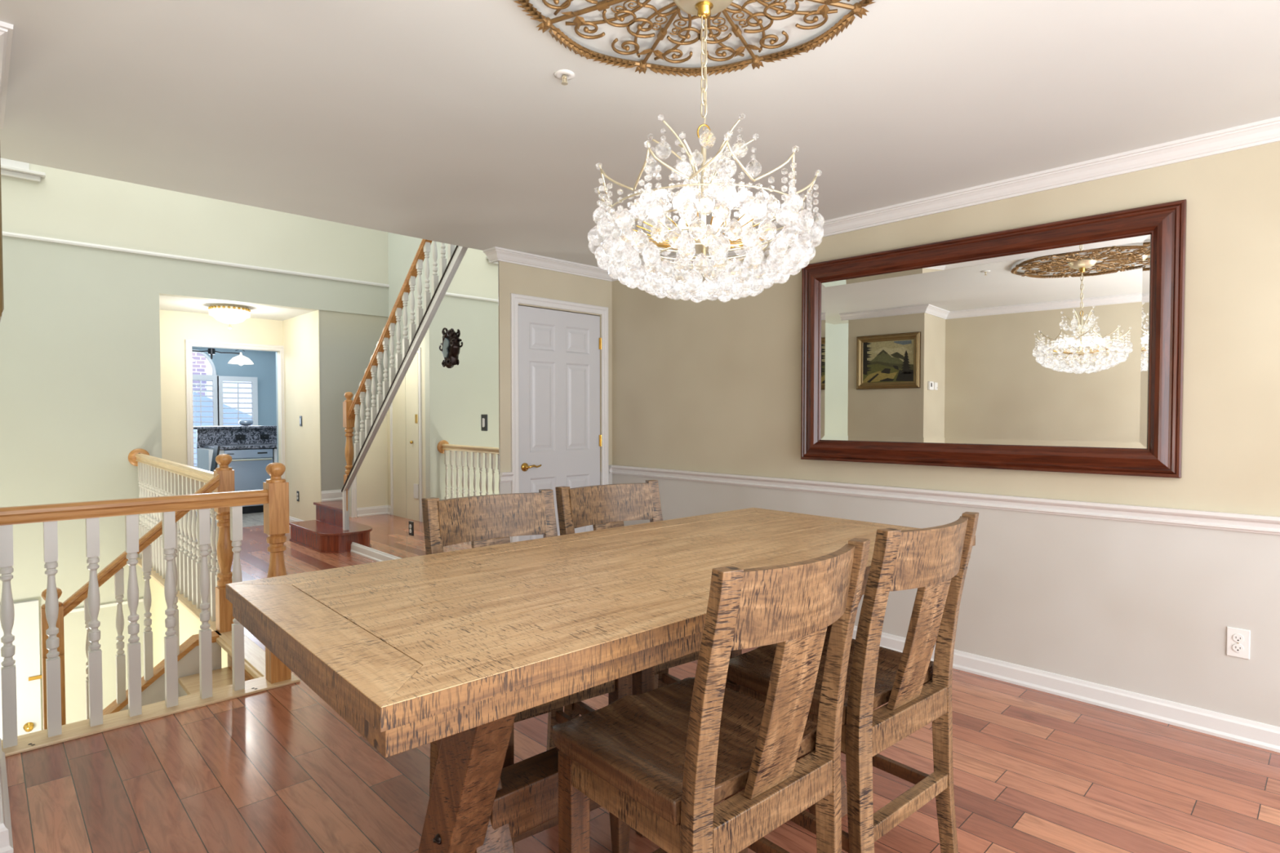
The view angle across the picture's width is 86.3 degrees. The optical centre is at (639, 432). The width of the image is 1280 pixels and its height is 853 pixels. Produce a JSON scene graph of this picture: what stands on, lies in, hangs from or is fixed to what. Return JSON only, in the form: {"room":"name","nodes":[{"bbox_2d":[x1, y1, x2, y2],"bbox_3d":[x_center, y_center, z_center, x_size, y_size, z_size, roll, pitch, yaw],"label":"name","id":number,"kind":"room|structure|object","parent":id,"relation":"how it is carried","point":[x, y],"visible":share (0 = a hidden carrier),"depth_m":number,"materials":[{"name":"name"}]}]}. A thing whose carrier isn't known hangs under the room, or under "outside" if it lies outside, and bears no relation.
{"room":"dining room","nodes":[
{"label":"dining room","id":0,"kind":"room"},
{"bbox_2d":[150,587,227,667],"bbox_3d":[-3.155,2.405,4.950,0.100,2.180,4.010,-1,2,-44],"label":"wall","id":1,"kind":"structure","parent":0,"point":[158,606],"depth_m":5.81,"materials":[{"name":"beige paint"}]},
{"bbox_2d":[0,672,300,756],"bbox_3d":[-2.128,1.234,3.053,1.095,0.014,0.170,-1,2,-44],"label":"railing base","id":2,"kind":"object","parent":1,"relation":"attached to","point":[37,740],"depth_m":2.97,"materials":[{"name":"brown wood"}]},
{"bbox_2d":[0,462,291,748],"bbox_3d":[-2.139,0.694,3.029,1.065,1.072,0.090,-1,2,-44],"label":"stair railing","id":3,"kind":"object","parent":2,"relation":"on","point":[274,495],"visible":0.88,"depth_m":2.96,"materials":[{"name":"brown wood"}]},
{"bbox_2d":[142,571,227,662],"bbox_3d":[-3.552,1.288,5.248,0.015,0.199,2.990,-1,2,-44],"label":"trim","id":4,"kind":"structure","parent":1,"relation":"attached to","point":[184,613],"depth_m":5.04,"materials":[{"name":"beige paint"}]},
{"bbox_2d":[216,637,262,678],"bbox_3d":[-2.184,1.239,3.780,0.100,0.029,1.020,-1,2,-44],"label":"trim","id":5,"kind":"structure","parent":1,"relation":"attached to","point":[251,671],"depth_m":3.65,"materials":[{"name":"brown wood"}]},
{"bbox_2d":[0,163,388,730],"bbox_3d":[-4.793,-0.285,6.173,5.150,7.500,0.120,-1,2,-44],"label":"wall","id":6,"kind":"structure","parent":0,"point":[80,369],"depth_m":6.13,"materials":[{"name":"green paint"}]},
{"bbox_2d":[0,157,40,182],"bbox_3d":[-5.434,-2.709,5.382,1.050,1.215,0.035,-1,2,-44],"label":"window","id":7,"kind":"structure","parent":6,"relation":"in","point":[5,162],"depth_m":5.66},
{"bbox_2d":[0,600,42,740],"bbox_3d":[-5.381,2.447,5.500,0.975,2.030,0.116,-1,2,-44],"label":"door","id":8,"kind":"structure","parent":6,"relation":"in","point":[25,629],"depth_m":5.73,"materials":[{"name":"white paint"}]},
{"bbox_2d":[0,164,45,177],"bbox_3d":[-5.420,-2.159,5.381,1.110,0.025,0.075,-1,2,-44],"label":"window sill","id":9,"kind":"structure","parent":6,"relation":"attached to","point":[2,166],"depth_m":5.65,"materials":[{"name":"white wood"}]},
{"bbox_2d":[69,598,142,613],"bbox_3d":[-4.830,1.555,6.077,0.700,0.025,0.030,-1,2,-44],"label":"trim","id":10,"kind":"structure","parent":6,"relation":"attached to","point":[76,610],"depth_m":6.11,"materials":[{"name":"white wood"}]},
{"bbox_2d":[2,231,389,287],"bbox_3d":[-4.742,-1.646,6.089,5.150,0.035,0.024,-1,2,-44],"label":"trim","id":11,"kind":"structure","parent":6,"relation":"attached to","point":[4,233],"depth_m":6.46,"materials":[{"name":"white wood"}]},
{"bbox_2d":[136,557,265,676],"bbox_3d":[-3.223,1.198,4.879,0.115,0.022,3.975,-1,2,-44],"label":"trim","id":12,"kind":"structure","parent":6,"relation":"attached to","point":[254,655],"depth_m":3.98,"materials":[{"name":"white wood"}]},
{"bbox_2d":[128,448,235,633],"bbox_3d":[-3.547,0.643,5.203,0.164,1.072,3.040,-1,2,-44],"label":"balcony railing","id":13,"kind":"object","parent":12,"relation":"on","point":[157,477],"visible":0.57,"depth_m":4.71,"materials":[{"name":"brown wood"}]},
{"bbox_2d":[185,310,321,521],"bbox_3d":[-4.228,-0.094,7.477,1.024,2.455,1.186,-1,2,-44],"label":"wall","id":14,"kind":"structure","parent":6,"relation":"attached to","point":[301,332],"depth_m":7.75,"materials":[{"name":"yellow paint"}]},
{"bbox_2d":[288,515,302,526],"bbox_3d":[-3.900,1.067,7.849,0.023,0.115,1.150,-1,2,-44],"label":"baseboard","id":15,"kind":"structure","parent":6,"relation":"attached to","point":[291,519],"depth_m":8.03,"materials":[{"name":"white wood"}]},
{"bbox_2d":[296,490,299,501],"bbox_3d":[-3.969,0.743,7.921,0.010,0.118,0.072,-1,2,-44],"label":"hall outlet","id":16,"kind":"object","parent":6,"relation":"attached to","point":[297,492],"visible":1,"depth_m":7.91,"materials":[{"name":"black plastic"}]},
{"bbox_2d":[299,416,302,426],"bbox_3d":[-3.878,-0.126,7.808,0.009,0.118,0.072,-1,2,-44],"label":"light switch","id":17,"kind":"object","parent":6,"relation":"attached to","point":[300,417],"visible":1,"depth_m":7.79,"materials":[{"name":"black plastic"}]},
{"bbox_2d":[321,489,342,502],"bbox_3d":[-3.185,0.692,7.678,0.760,0.115,0.023,-1,2,-44],"label":"baseboard","id":18,"kind":"structure","parent":6,"relation":"attached to","point":[335,495],"depth_m":7.49,"materials":[{"name":"white wood"}]},
{"bbox_2d":[159,309,283,476],"bbox_3d":[-4.835,-0.101,7.784,1.630,2.455,0.100,-1,2,-44],"label":"wall","id":19,"kind":"structure","parent":0,"point":[175,326],"depth_m":7.51,"materials":[{"name":"yellow paint"}]},
{"bbox_2d":[191,346,276,426],"bbox_3d":[-7.311,-0.331,11.091,3.800,2.755,0.100,-1,2,-44],"label":"wall","id":20,"kind":"structure","parent":0,"point":[264,367],"depth_m":11.76,"materials":[{"name":"blue paint"}]},
{"bbox_2d":[191,349,219,467],"bbox_3d":[-7.208,-0.354,11.092,0.630,1.960,0.120,-1,2,-44],"label":"window","id":21,"kind":"structure","parent":20,"relation":"in","point":[214,378],"depth_m":11.19,"materials":[{"name":"white wood"}]},
{"bbox_2d":[217,375,257,426],"bbox_3d":[-6.780,-0.359,11.506,0.600,1.150,0.116,-1,2,-44],"label":"window","id":22,"kind":"structure","parent":20,"relation":"in","point":[254,380],"depth_m":11.47,"materials":[{"name":"white wood"}]},
{"bbox_2d":[191,346,278,462],"bbox_3d":[-4.507,-0.262,8.211,3.800,2.755,0.060,-1,2,-44],"label":"wall","id":23,"kind":"structure","parent":0,"point":[192,346],"depth_m":8.30,"materials":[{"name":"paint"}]},
{"bbox_2d":[159,295,312,320],"bbox_3d":[-4.426,-1.368,7.334,1.630,0.100,1.070,-1,2,-44],"label":"ceiling","id":24,"kind":"structure","parent":0,"point":[166,303],"depth_m":7.25,"materials":[{"name":"paint"}]},
{"bbox_2d":[208,303,250,328],"bbox_3d":[-4.295,-1.196,7.152,0.383,0.235,0.383,-1,2,-44],"label":"light","id":25,"kind":"object","parent":24,"relation":"attached to","point":[229,314],"visible":1,"depth_m":7.04,"materials":[{"name":"white glass"}]},
{"bbox_2d":[387,232,456,382],"bbox_3d":[-1.677,-1.448,6.708,0.100,5.200,3.660,-1,2,-44],"label":"wall","id":26,"kind":"structure","parent":0,"point":[402,249],"depth_m":7.63,"materials":[{"name":"paint"}]},
{"bbox_2d":[498,261,612,542],"bbox_3d":[-0.632,-0.037,5.135,1.044,2.455,0.100,-1,2,-44],"label":"wall","id":27,"kind":"structure","parent":0,"point":[514,278],"depth_m":4.92,"materials":[{"name":"beige paint"}]},
{"bbox_2d":[499,471,514,483],"bbox_3d":[-0.928,0.315,4.761,0.095,0.072,0.034,-1,2,-44],"label":"trim","id":28,"kind":"structure","parent":27,"relation":"attached to","point":[505,477],"depth_m":4.75,"materials":[{"name":"white wood"}]},
{"bbox_2d":[510,293,608,542],"bbox_3d":[-0.577,0.107,5.108,0.903,2.168,0.020,-1,2,-44],"label":"door frame","id":29,"kind":"structure","parent":27,"relation":"attached to","point":[515,299],"depth_m":4.90,"materials":[{"name":"white wood"}]},
{"bbox_2d":[518,305,601,541],"bbox_3d":[-0.577,0.138,5.120,0.796,2.085,0.084,-1,2,-44],"label":"door","id":30,"kind":"structure","parent":27,"relation":"in","point":[560,438],"depth_m":5.10,"materials":[{"name":"white paint"}]},
{"bbox_2d":[0,0,1279,266],"bbox_3d":[0.402,-1.308,1.728,4.470,0.250,6.360,-1,2,-44],"label":"ceiling","id":31,"kind":"structure","parent":0,"point":[449,122],"depth_m":2.46,"materials":[{"name":"paint"}]},
{"bbox_2d":[554,69,574,85],"bbox_3d":[-0.252,-1.181,2.284,0.068,0.031,0.068,-1,2,-44],"label":"sprinkler head","id":32,"kind":"object","parent":31,"relation":"attached to","point":[564,75],"visible":1,"depth_m":2.28},
{"bbox_2d":[514,0,875,76],"bbox_3d":[0.153,-1.163,1.740,0.994,0.032,0.994,0,1,-10],"label":"ceiling medallion","id":33,"kind":"object","parent":31,"relation":"attached to","point":[857,8],"visible":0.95,"depth_m":1.98,"materials":[{"name":"gold metal"}]},
{"bbox_2d":[587,0,824,302],"bbox_3d":[0.168,-0.761,1.806,0.617,0.819,0.619,-1,2,-44],"label":"chandelier","id":34,"kind":"object","parent":33,"relation":"hanging from","point":[629,256],"visible":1,"depth_m":1.67,"materials":[{"name":"clear glass"}]},
{"bbox_2d":[678,218,688,232],"bbox_3d":[0.123,-0.561,1.928,0.028,0.088,0.030,-1,2,-44],"label":"bulb","id":35,"kind":"object","parent":34,"relation":"attached to","point":[682,224],"depth_m":1.92,"materials":[{"name":"white glass"}]},
{"bbox_2d":[711,221,722,235],"bbox_3d":[0.218,-0.561,1.927,0.028,0.088,0.030,-1,2,-44],"label":"bulb","id":36,"kind":"object","parent":34,"relation":"attached to","point":[715,224],"depth_m":1.92,"materials":[{"name":"white glass"}]},
{"bbox_2d":[724,217,729,226],"bbox_3d":[0.215,-0.556,1.696,0.028,0.088,0.030,-1,2,-44],"label":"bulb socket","id":37,"kind":"object","parent":34,"relation":"attached to","point":[727,220],"depth_m":1.69,"materials":[{"name":"white metal"}]},
{"bbox_2d":[739,212,746,229],"bbox_3d":[0.285,-0.560,1.858,0.028,0.088,0.030,-1,2,-44],"label":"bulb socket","id":38,"kind":"object","parent":34,"relation":"attached to","point":[743,220],"depth_m":1.85,"materials":[{"name":"white metal"}]},
{"bbox_2d":[746,216,752,226],"bbox_3d":[0.284,-0.557,1.763,0.028,0.088,0.030,-1,2,-44],"label":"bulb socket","id":39,"kind":"object","parent":34,"relation":"attached to","point":[748,219],"depth_m":1.76,"materials":[{"name":"white metal"}]},
{"bbox_2d":[4,511,1279,852],"bbox_3d":[-2.483,1.249,5.221,5.120,0.120,15.300,-1,2,-44],"label":"floor","id":40,"kind":"structure","parent":0,"point":[278,770],"depth_m":2.44,"materials":[{"name":"brown wood"}]},
{"bbox_2d":[102,631,254,715],"bbox_3d":[-2.924,1.735,3.090,2.100,1.010,1.040,-1,2,-44],"label":"stairs","id":41,"kind":"structure","parent":40,"relation":"attached to","point":[153,690],"depth_m":3.91,"materials":[{"name":"brown wood"}]},
{"bbox_2d":[40,474,219,729],"bbox_3d":[-2.793,1.069,3.798,0.802,1.627,0.085,-1,2,-44],"label":"stair railing","id":42,"kind":"object","parent":41,"relation":"on","point":[116,568],"visible":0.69,"depth_m":3.73,"materials":[{"name":"brown wood"}]},
{"bbox_2d":[210,445,220,471],"bbox_3d":[-5.416,0.641,8.352,0.464,0.942,0.340,-1,2,-44],"label":"chair","id":43,"kind":"object","parent":40,"relation":"on","point":[216,448],"visible":0.06,"depth_m":8.45,"materials":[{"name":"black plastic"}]},
{"bbox_2d":[193,425,276,471],"bbox_3d":[-5.400,0.499,9.635,1.520,1.165,0.980,-1,2,-44],"label":"base cabinet","id":44,"kind":"object","parent":40,"relation":"on","point":[207,437],"visible":0.24,"depth_m":9.43,"materials":[{"name":"black stone"}]},
{"bbox_2d":[196,428,276,448],"bbox_3d":[-5.504,0.078,9.789,1.440,0.260,0.020,-1,2,-44],"label":"backsplash","id":45,"kind":"structure","parent":44,"relation":"attached to","point":[224,436],"depth_m":9.57,"materials":[{"name":"black stone"}]},
{"bbox_2d":[202,443,276,449],"bbox_3d":[-5.242,0.193,9.565,1.380,0.040,0.670,-1,2,-44],"label":"countertop","id":46,"kind":"structure","parent":44,"relation":"on","point":[267,445],"depth_m":9.20,"materials":[{"name":"black stone"}]},
{"bbox_2d":[235,434,244,439],"bbox_3d":[-5.637,0.071,9.638,0.118,0.072,0.010,-1,2,-44],"label":"bar outlet","id":47,"kind":"object","parent":44,"relation":"attached to","point":[241,437],"visible":1,"depth_m":9.64,"materials":[{"name":"black plastic"}]},
{"bbox_2d":[238,420,253,426],"bbox_3d":[-5.645,-0.131,9.785,0.186,0.085,0.186,-1,2,-44],"label":"decorative bowl","id":48,"kind":"object","parent":44,"relation":"on","point":[243,423],"visible":1,"depth_m":9.72,"materials":[{"name":"silver metal"}]},
{"bbox_2d":[260,434,269,439],"bbox_3d":[-5.415,0.066,9.854,0.118,0.072,0.010,-1,2,-44],"label":"bar outlet","id":49,"kind":"object","parent":44,"relation":"attached to","point":[262,436],"visible":1,"depth_m":9.86,"materials":[{"name":"black plastic"}]},
{"bbox_2d":[224,448,272,514],"bbox_3d":[-5.409,0.659,9.332,0.580,0.860,0.607,-1,2,-44],"label":"dishwasher","id":50,"kind":"object","parent":40,"relation":"on","point":[250,474],"visible":0.5,"depth_m":9.15,"materials":[{"name":"silver metal"}]},
{"bbox_2d":[288,245,465,553],"bbox_3d":[-2.012,-0.377,6.212,1.107,3.082,3.720,-1,2,-44],"label":"staircase","id":51,"kind":"structure","parent":40,"relation":"on","point":[319,536],"depth_m":6.54,"materials":[{"name":"brown wood"}]},
{"bbox_2d":[342,239,455,511],"bbox_3d":[-1.984,-0.809,5.805,0.085,3.204,2.612,-1,2,-44],"label":"stair railing","id":52,"kind":"object","parent":51,"relation":"on","point":[350,407],"visible":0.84,"depth_m":6.00,"materials":[{"name":"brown wood"}]},
{"bbox_2d":[422,488,631,852],"bbox_3d":[-0.349,0.737,2.092,0.465,1.055,0.570,-1,2,-37],"label":"dining chair","id":53,"kind":"object","parent":40,"relation":"on","point":[487,520],"visible":0.1,"depth_m":2.21,"materials":[{"name":"brown wood"}]},
{"bbox_2d":[225,507,975,852],"bbox_3d":[0.069,0.810,1.964,2.000,0.915,0.933,-1,2,-42],"label":"dining table","id":54,"kind":"object","parent":40,"relation":"on","point":[446,649],"visible":0.56,"depth_m":1.43,"materials":[{"name":"brown wood"}]},
{"bbox_2d":[555,480,742,837],"bbox_3d":[0.028,0.728,2.434,0.465,1.055,0.570,-1,2,-37],"label":"dining chair","id":55,"kind":"object","parent":40,"relation":"on","point":[602,507],"visible":0.05,"depth_m":2.58,"materials":[{"name":"brown wood"}]},
{"bbox_2d":[551,537,870,852],"bbox_3d":[0.145,0.751,1.486,0.465,1.055,0.570,-1,2,-41],"label":"dining chair","id":56,"kind":"object","parent":40,"relation":"on","point":[660,760],"visible":1,"depth_m":1.33,"materials":[{"name":"brown wood"}]},
{"bbox_2d":[724,511,978,852],"bbox_3d":[0.569,0.742,1.884,0.465,1.055,0.570,-1,2,-40],"label":"dining chair","id":57,"kind":"object","parent":40,"relation":"on","point":[934,561],"visible":0.58,"depth_m":1.70,"materials":[{"name":"brown wood"}]},
{"bbox_2d":[612,141,1279,727],"bbox_3d":[1.964,0.007,3.288,0.100,2.455,6.370,-1,2,-44],"label":"wall","id":58,"kind":"structure","parent":0,"point":[707,385],"depth_m":3.14,"materials":[{"name":"beige paint"}]},
{"bbox_2d":[483,116,1279,281],"bbox_3d":[1.532,-1.172,2.832,1.115,0.075,6.360,-1,2,-44],"label":"crown molding","id":59,"kind":"structure","parent":58,"relation":"attached to","point":[1268,131],"depth_m":3.24,"materials":[{"name":"white wood"}]},
{"bbox_2d":[608,465,1279,535],"bbox_3d":[1.950,0.353,3.212,0.038,0.072,6.270,-1,2,-44],"label":"chair rail","id":60,"kind":"object","parent":58,"relation":"attached to","point":[1254,523],"visible":1,"depth_m":3.38,"materials":[{"name":"white wood"}]},
{"bbox_2d":[800,199,1186,478],"bbox_3d":[1.621,-0.402,3.475,1.800,1.160,0.048,1,2,44],"label":"framed mirror","id":61,"kind":"object","parent":58,"relation":"attached to","point":[1057,346],"visible":0.96,"depth_m":3.32,"materials":[{"name":"brown wood"}]},
{"bbox_2d":[820,234,1150,448],"bbox_3d":[1.630,-0.402,3.485,1.564,0.924,0.003,1,2,44],"label":"mirror glass","id":62,"kind":"object","parent":61,"relation":"on","point":[1050,347],"depth_m":3.36,"materials":[{"name":"clear mirror"}]},
{"bbox_2d":[852,625,1279,752],"bbox_3d":[1.950,1.191,3.232,0.038,0.092,6.270,-1,2,-44],"label":"baseboard","id":63,"kind":"structure","parent":58,"relation":"attached to","point":[1246,731],"depth_m":3.05,"materials":[{"name":"white wood"}]},
{"bbox_2d":[1226,626,1250,659],"bbox_3d":[2.419,0.853,2.762,0.010,0.118,0.072,-1,2,-44],"label":"wall outlet","id":64,"kind":"object","parent":58,"relation":"attached to","point":[1237,643],"visible":1,"depth_m":2.76,"materials":[{"name":"white plastic"}]},
{"bbox_2d":[1232,644,1243,652],"bbox_3d":[2.417,0.873,2.761,0.003,0.034,0.034,-1,2,-44],"label":"receptacle","id":65,"kind":"object","parent":64,"relation":"attached to","point":[1236,647],"depth_m":2.76,"materials":[{"name":"white plastic"}]},
{"bbox_2d":[1232,634,1244,642],"bbox_3d":[2.417,0.833,2.760,0.003,0.034,0.034,-1,2,-44],"label":"receptacle","id":66,"kind":"object","parent":64,"relation":"attached to","point":[1236,637],"depth_m":2.76,"materials":[{"name":"white plastic"}]},
{"bbox_3d":[-2.481,0.037,2.059,0.755,2.455,0.830,-1,2,-44],"label":"wall pier","id":67,"kind":"object","parent":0,"visible":0},
{"bbox_2d":[0,154,4,321],"bbox_3d":[-2.174,-0.636,2.293,0.034,0.582,0.692,-1,2,-44],"label":"landscape painting","id":68,"kind":"object","parent":67,"relation":"attached to","point":[2,301],"visible":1,"depth_m":2.08,"materials":[{"name":"blue"}]},
{"bbox_3d":[-5.916,-1.424,9.630,3.800,0.100,4.100,-1,2,-44],"label":"ceiling","id":69,"kind":"structure","parent":0,"visible":0},
{"bbox_2d":[191,347,253,365],"bbox_3d":[-6.078,-1.168,9.688,1.070,0.415,0.328,-1,2,-44],"label":"pendant light","id":70,"kind":"object","parent":69,"relation":"hanging from","point":[241,360],"visible":0.5,"depth_m":9.83,"materials":[{"name":"white glass"}]},
{"bbox_3d":[-1.944,-0.267,5.758,0.046,2.884,2.629,-1,2,-44],"label":"wall","id":71,"kind":"structure","parent":0,"visible":0},
{"bbox_2d":[350,542,400,561],"bbox_3d":[-1.851,1.131,5.710,0.123,0.092,2.636,-1,2,-44],"label":"baseboard","id":72,"kind":"structure","parent":71,"relation":"attached to","point":[362,550],"depth_m":6.27,"materials":[{"name":"white wood"}]},
{"bbox_2d":[346,370,407,558],"bbox_3d":[-2.424,0.270,6.229,0.004,1.608,1.292,-1,2,-44],"label":"wall","id":73,"kind":"structure","parent":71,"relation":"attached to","point":[376,513],"depth_m":6.07,"materials":[{"name":"beige paint"}]},
{"bbox_2d":[405,247,499,557],"bbox_3d":[-1.473,-0.329,5.238,0.004,2.852,1.427,-1,2,-44],"label":"wall","id":74,"kind":"structure","parent":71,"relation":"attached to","point":[448,455],"depth_m":5.13,"materials":[{"name":"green paint"}]},
{"bbox_2d":[408,520,413,536],"bbox_3d":[-1.917,0.807,5.712,0.010,0.118,0.072,-1,2,-44],"label":"outlet","id":75,"kind":"object","parent":74,"relation":"attached to","point":[411,523],"visible":1,"depth_m":5.70,"materials":[{"name":"black plastic"}]},
{"bbox_2d":[439,327,457,368],"bbox_3d":[-1.454,-0.640,5.172,0.050,0.308,0.214,-1,2,-44],"label":"bronze ornament","id":76,"kind":"object","parent":74,"relation":"attached to","point":[449,344],"visible":1,"depth_m":5.15,"materials":[{"name":"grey metal"}]},
{"bbox_2d":[480,414,486,431],"bbox_3d":[-1.113,-0.067,4.863,0.011,0.118,0.072,-1,2,-44],"label":"dimmer switch","id":77,"kind":"object","parent":74,"relation":"attached to","point":[483,417],"visible":1,"depth_m":4.86,"materials":[{"name":"black plastic"}]},
{"label":"outside","id":78,"kind":"structure","parent":0,"visible":0},
{"bbox_2d":[191,351,252,466],"bbox_3d":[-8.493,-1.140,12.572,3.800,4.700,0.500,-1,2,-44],"label":"house","id":79,"kind":"structure","parent":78,"point":[199,366],"depth_m":12.80,"materials":[{"name":"brick"}]},
{"bbox_3d":[-0.686,0.093,-0.254,0.100,2.455,4.990,-1,2,-44],"label":"wall","id":80,"kind":"structure","parent":0,"visible":0},
{"bbox_2d":[0,738,13,852],"bbox_3d":[-0.682,1.261,0.330,0.681,0.092,5.780,-1,2,-44],"label":"baseboard","id":81,"kind":"structure","parent":80,"relation":"attached to","point":[6,833],"depth_m":2.16,"materials":[{"name":"white wood"}]},
{"bbox_2d":[0,21,13,129],"bbox_3d":[-0.709,-1.111,0.329,0.720,0.075,5.900,-1,2,-44],"label":"crown molding","id":82,"kind":"structure","parent":80,"relation":"attached to","point":[6,28],"depth_m":2.16,"materials":[{"name":"white wood"}]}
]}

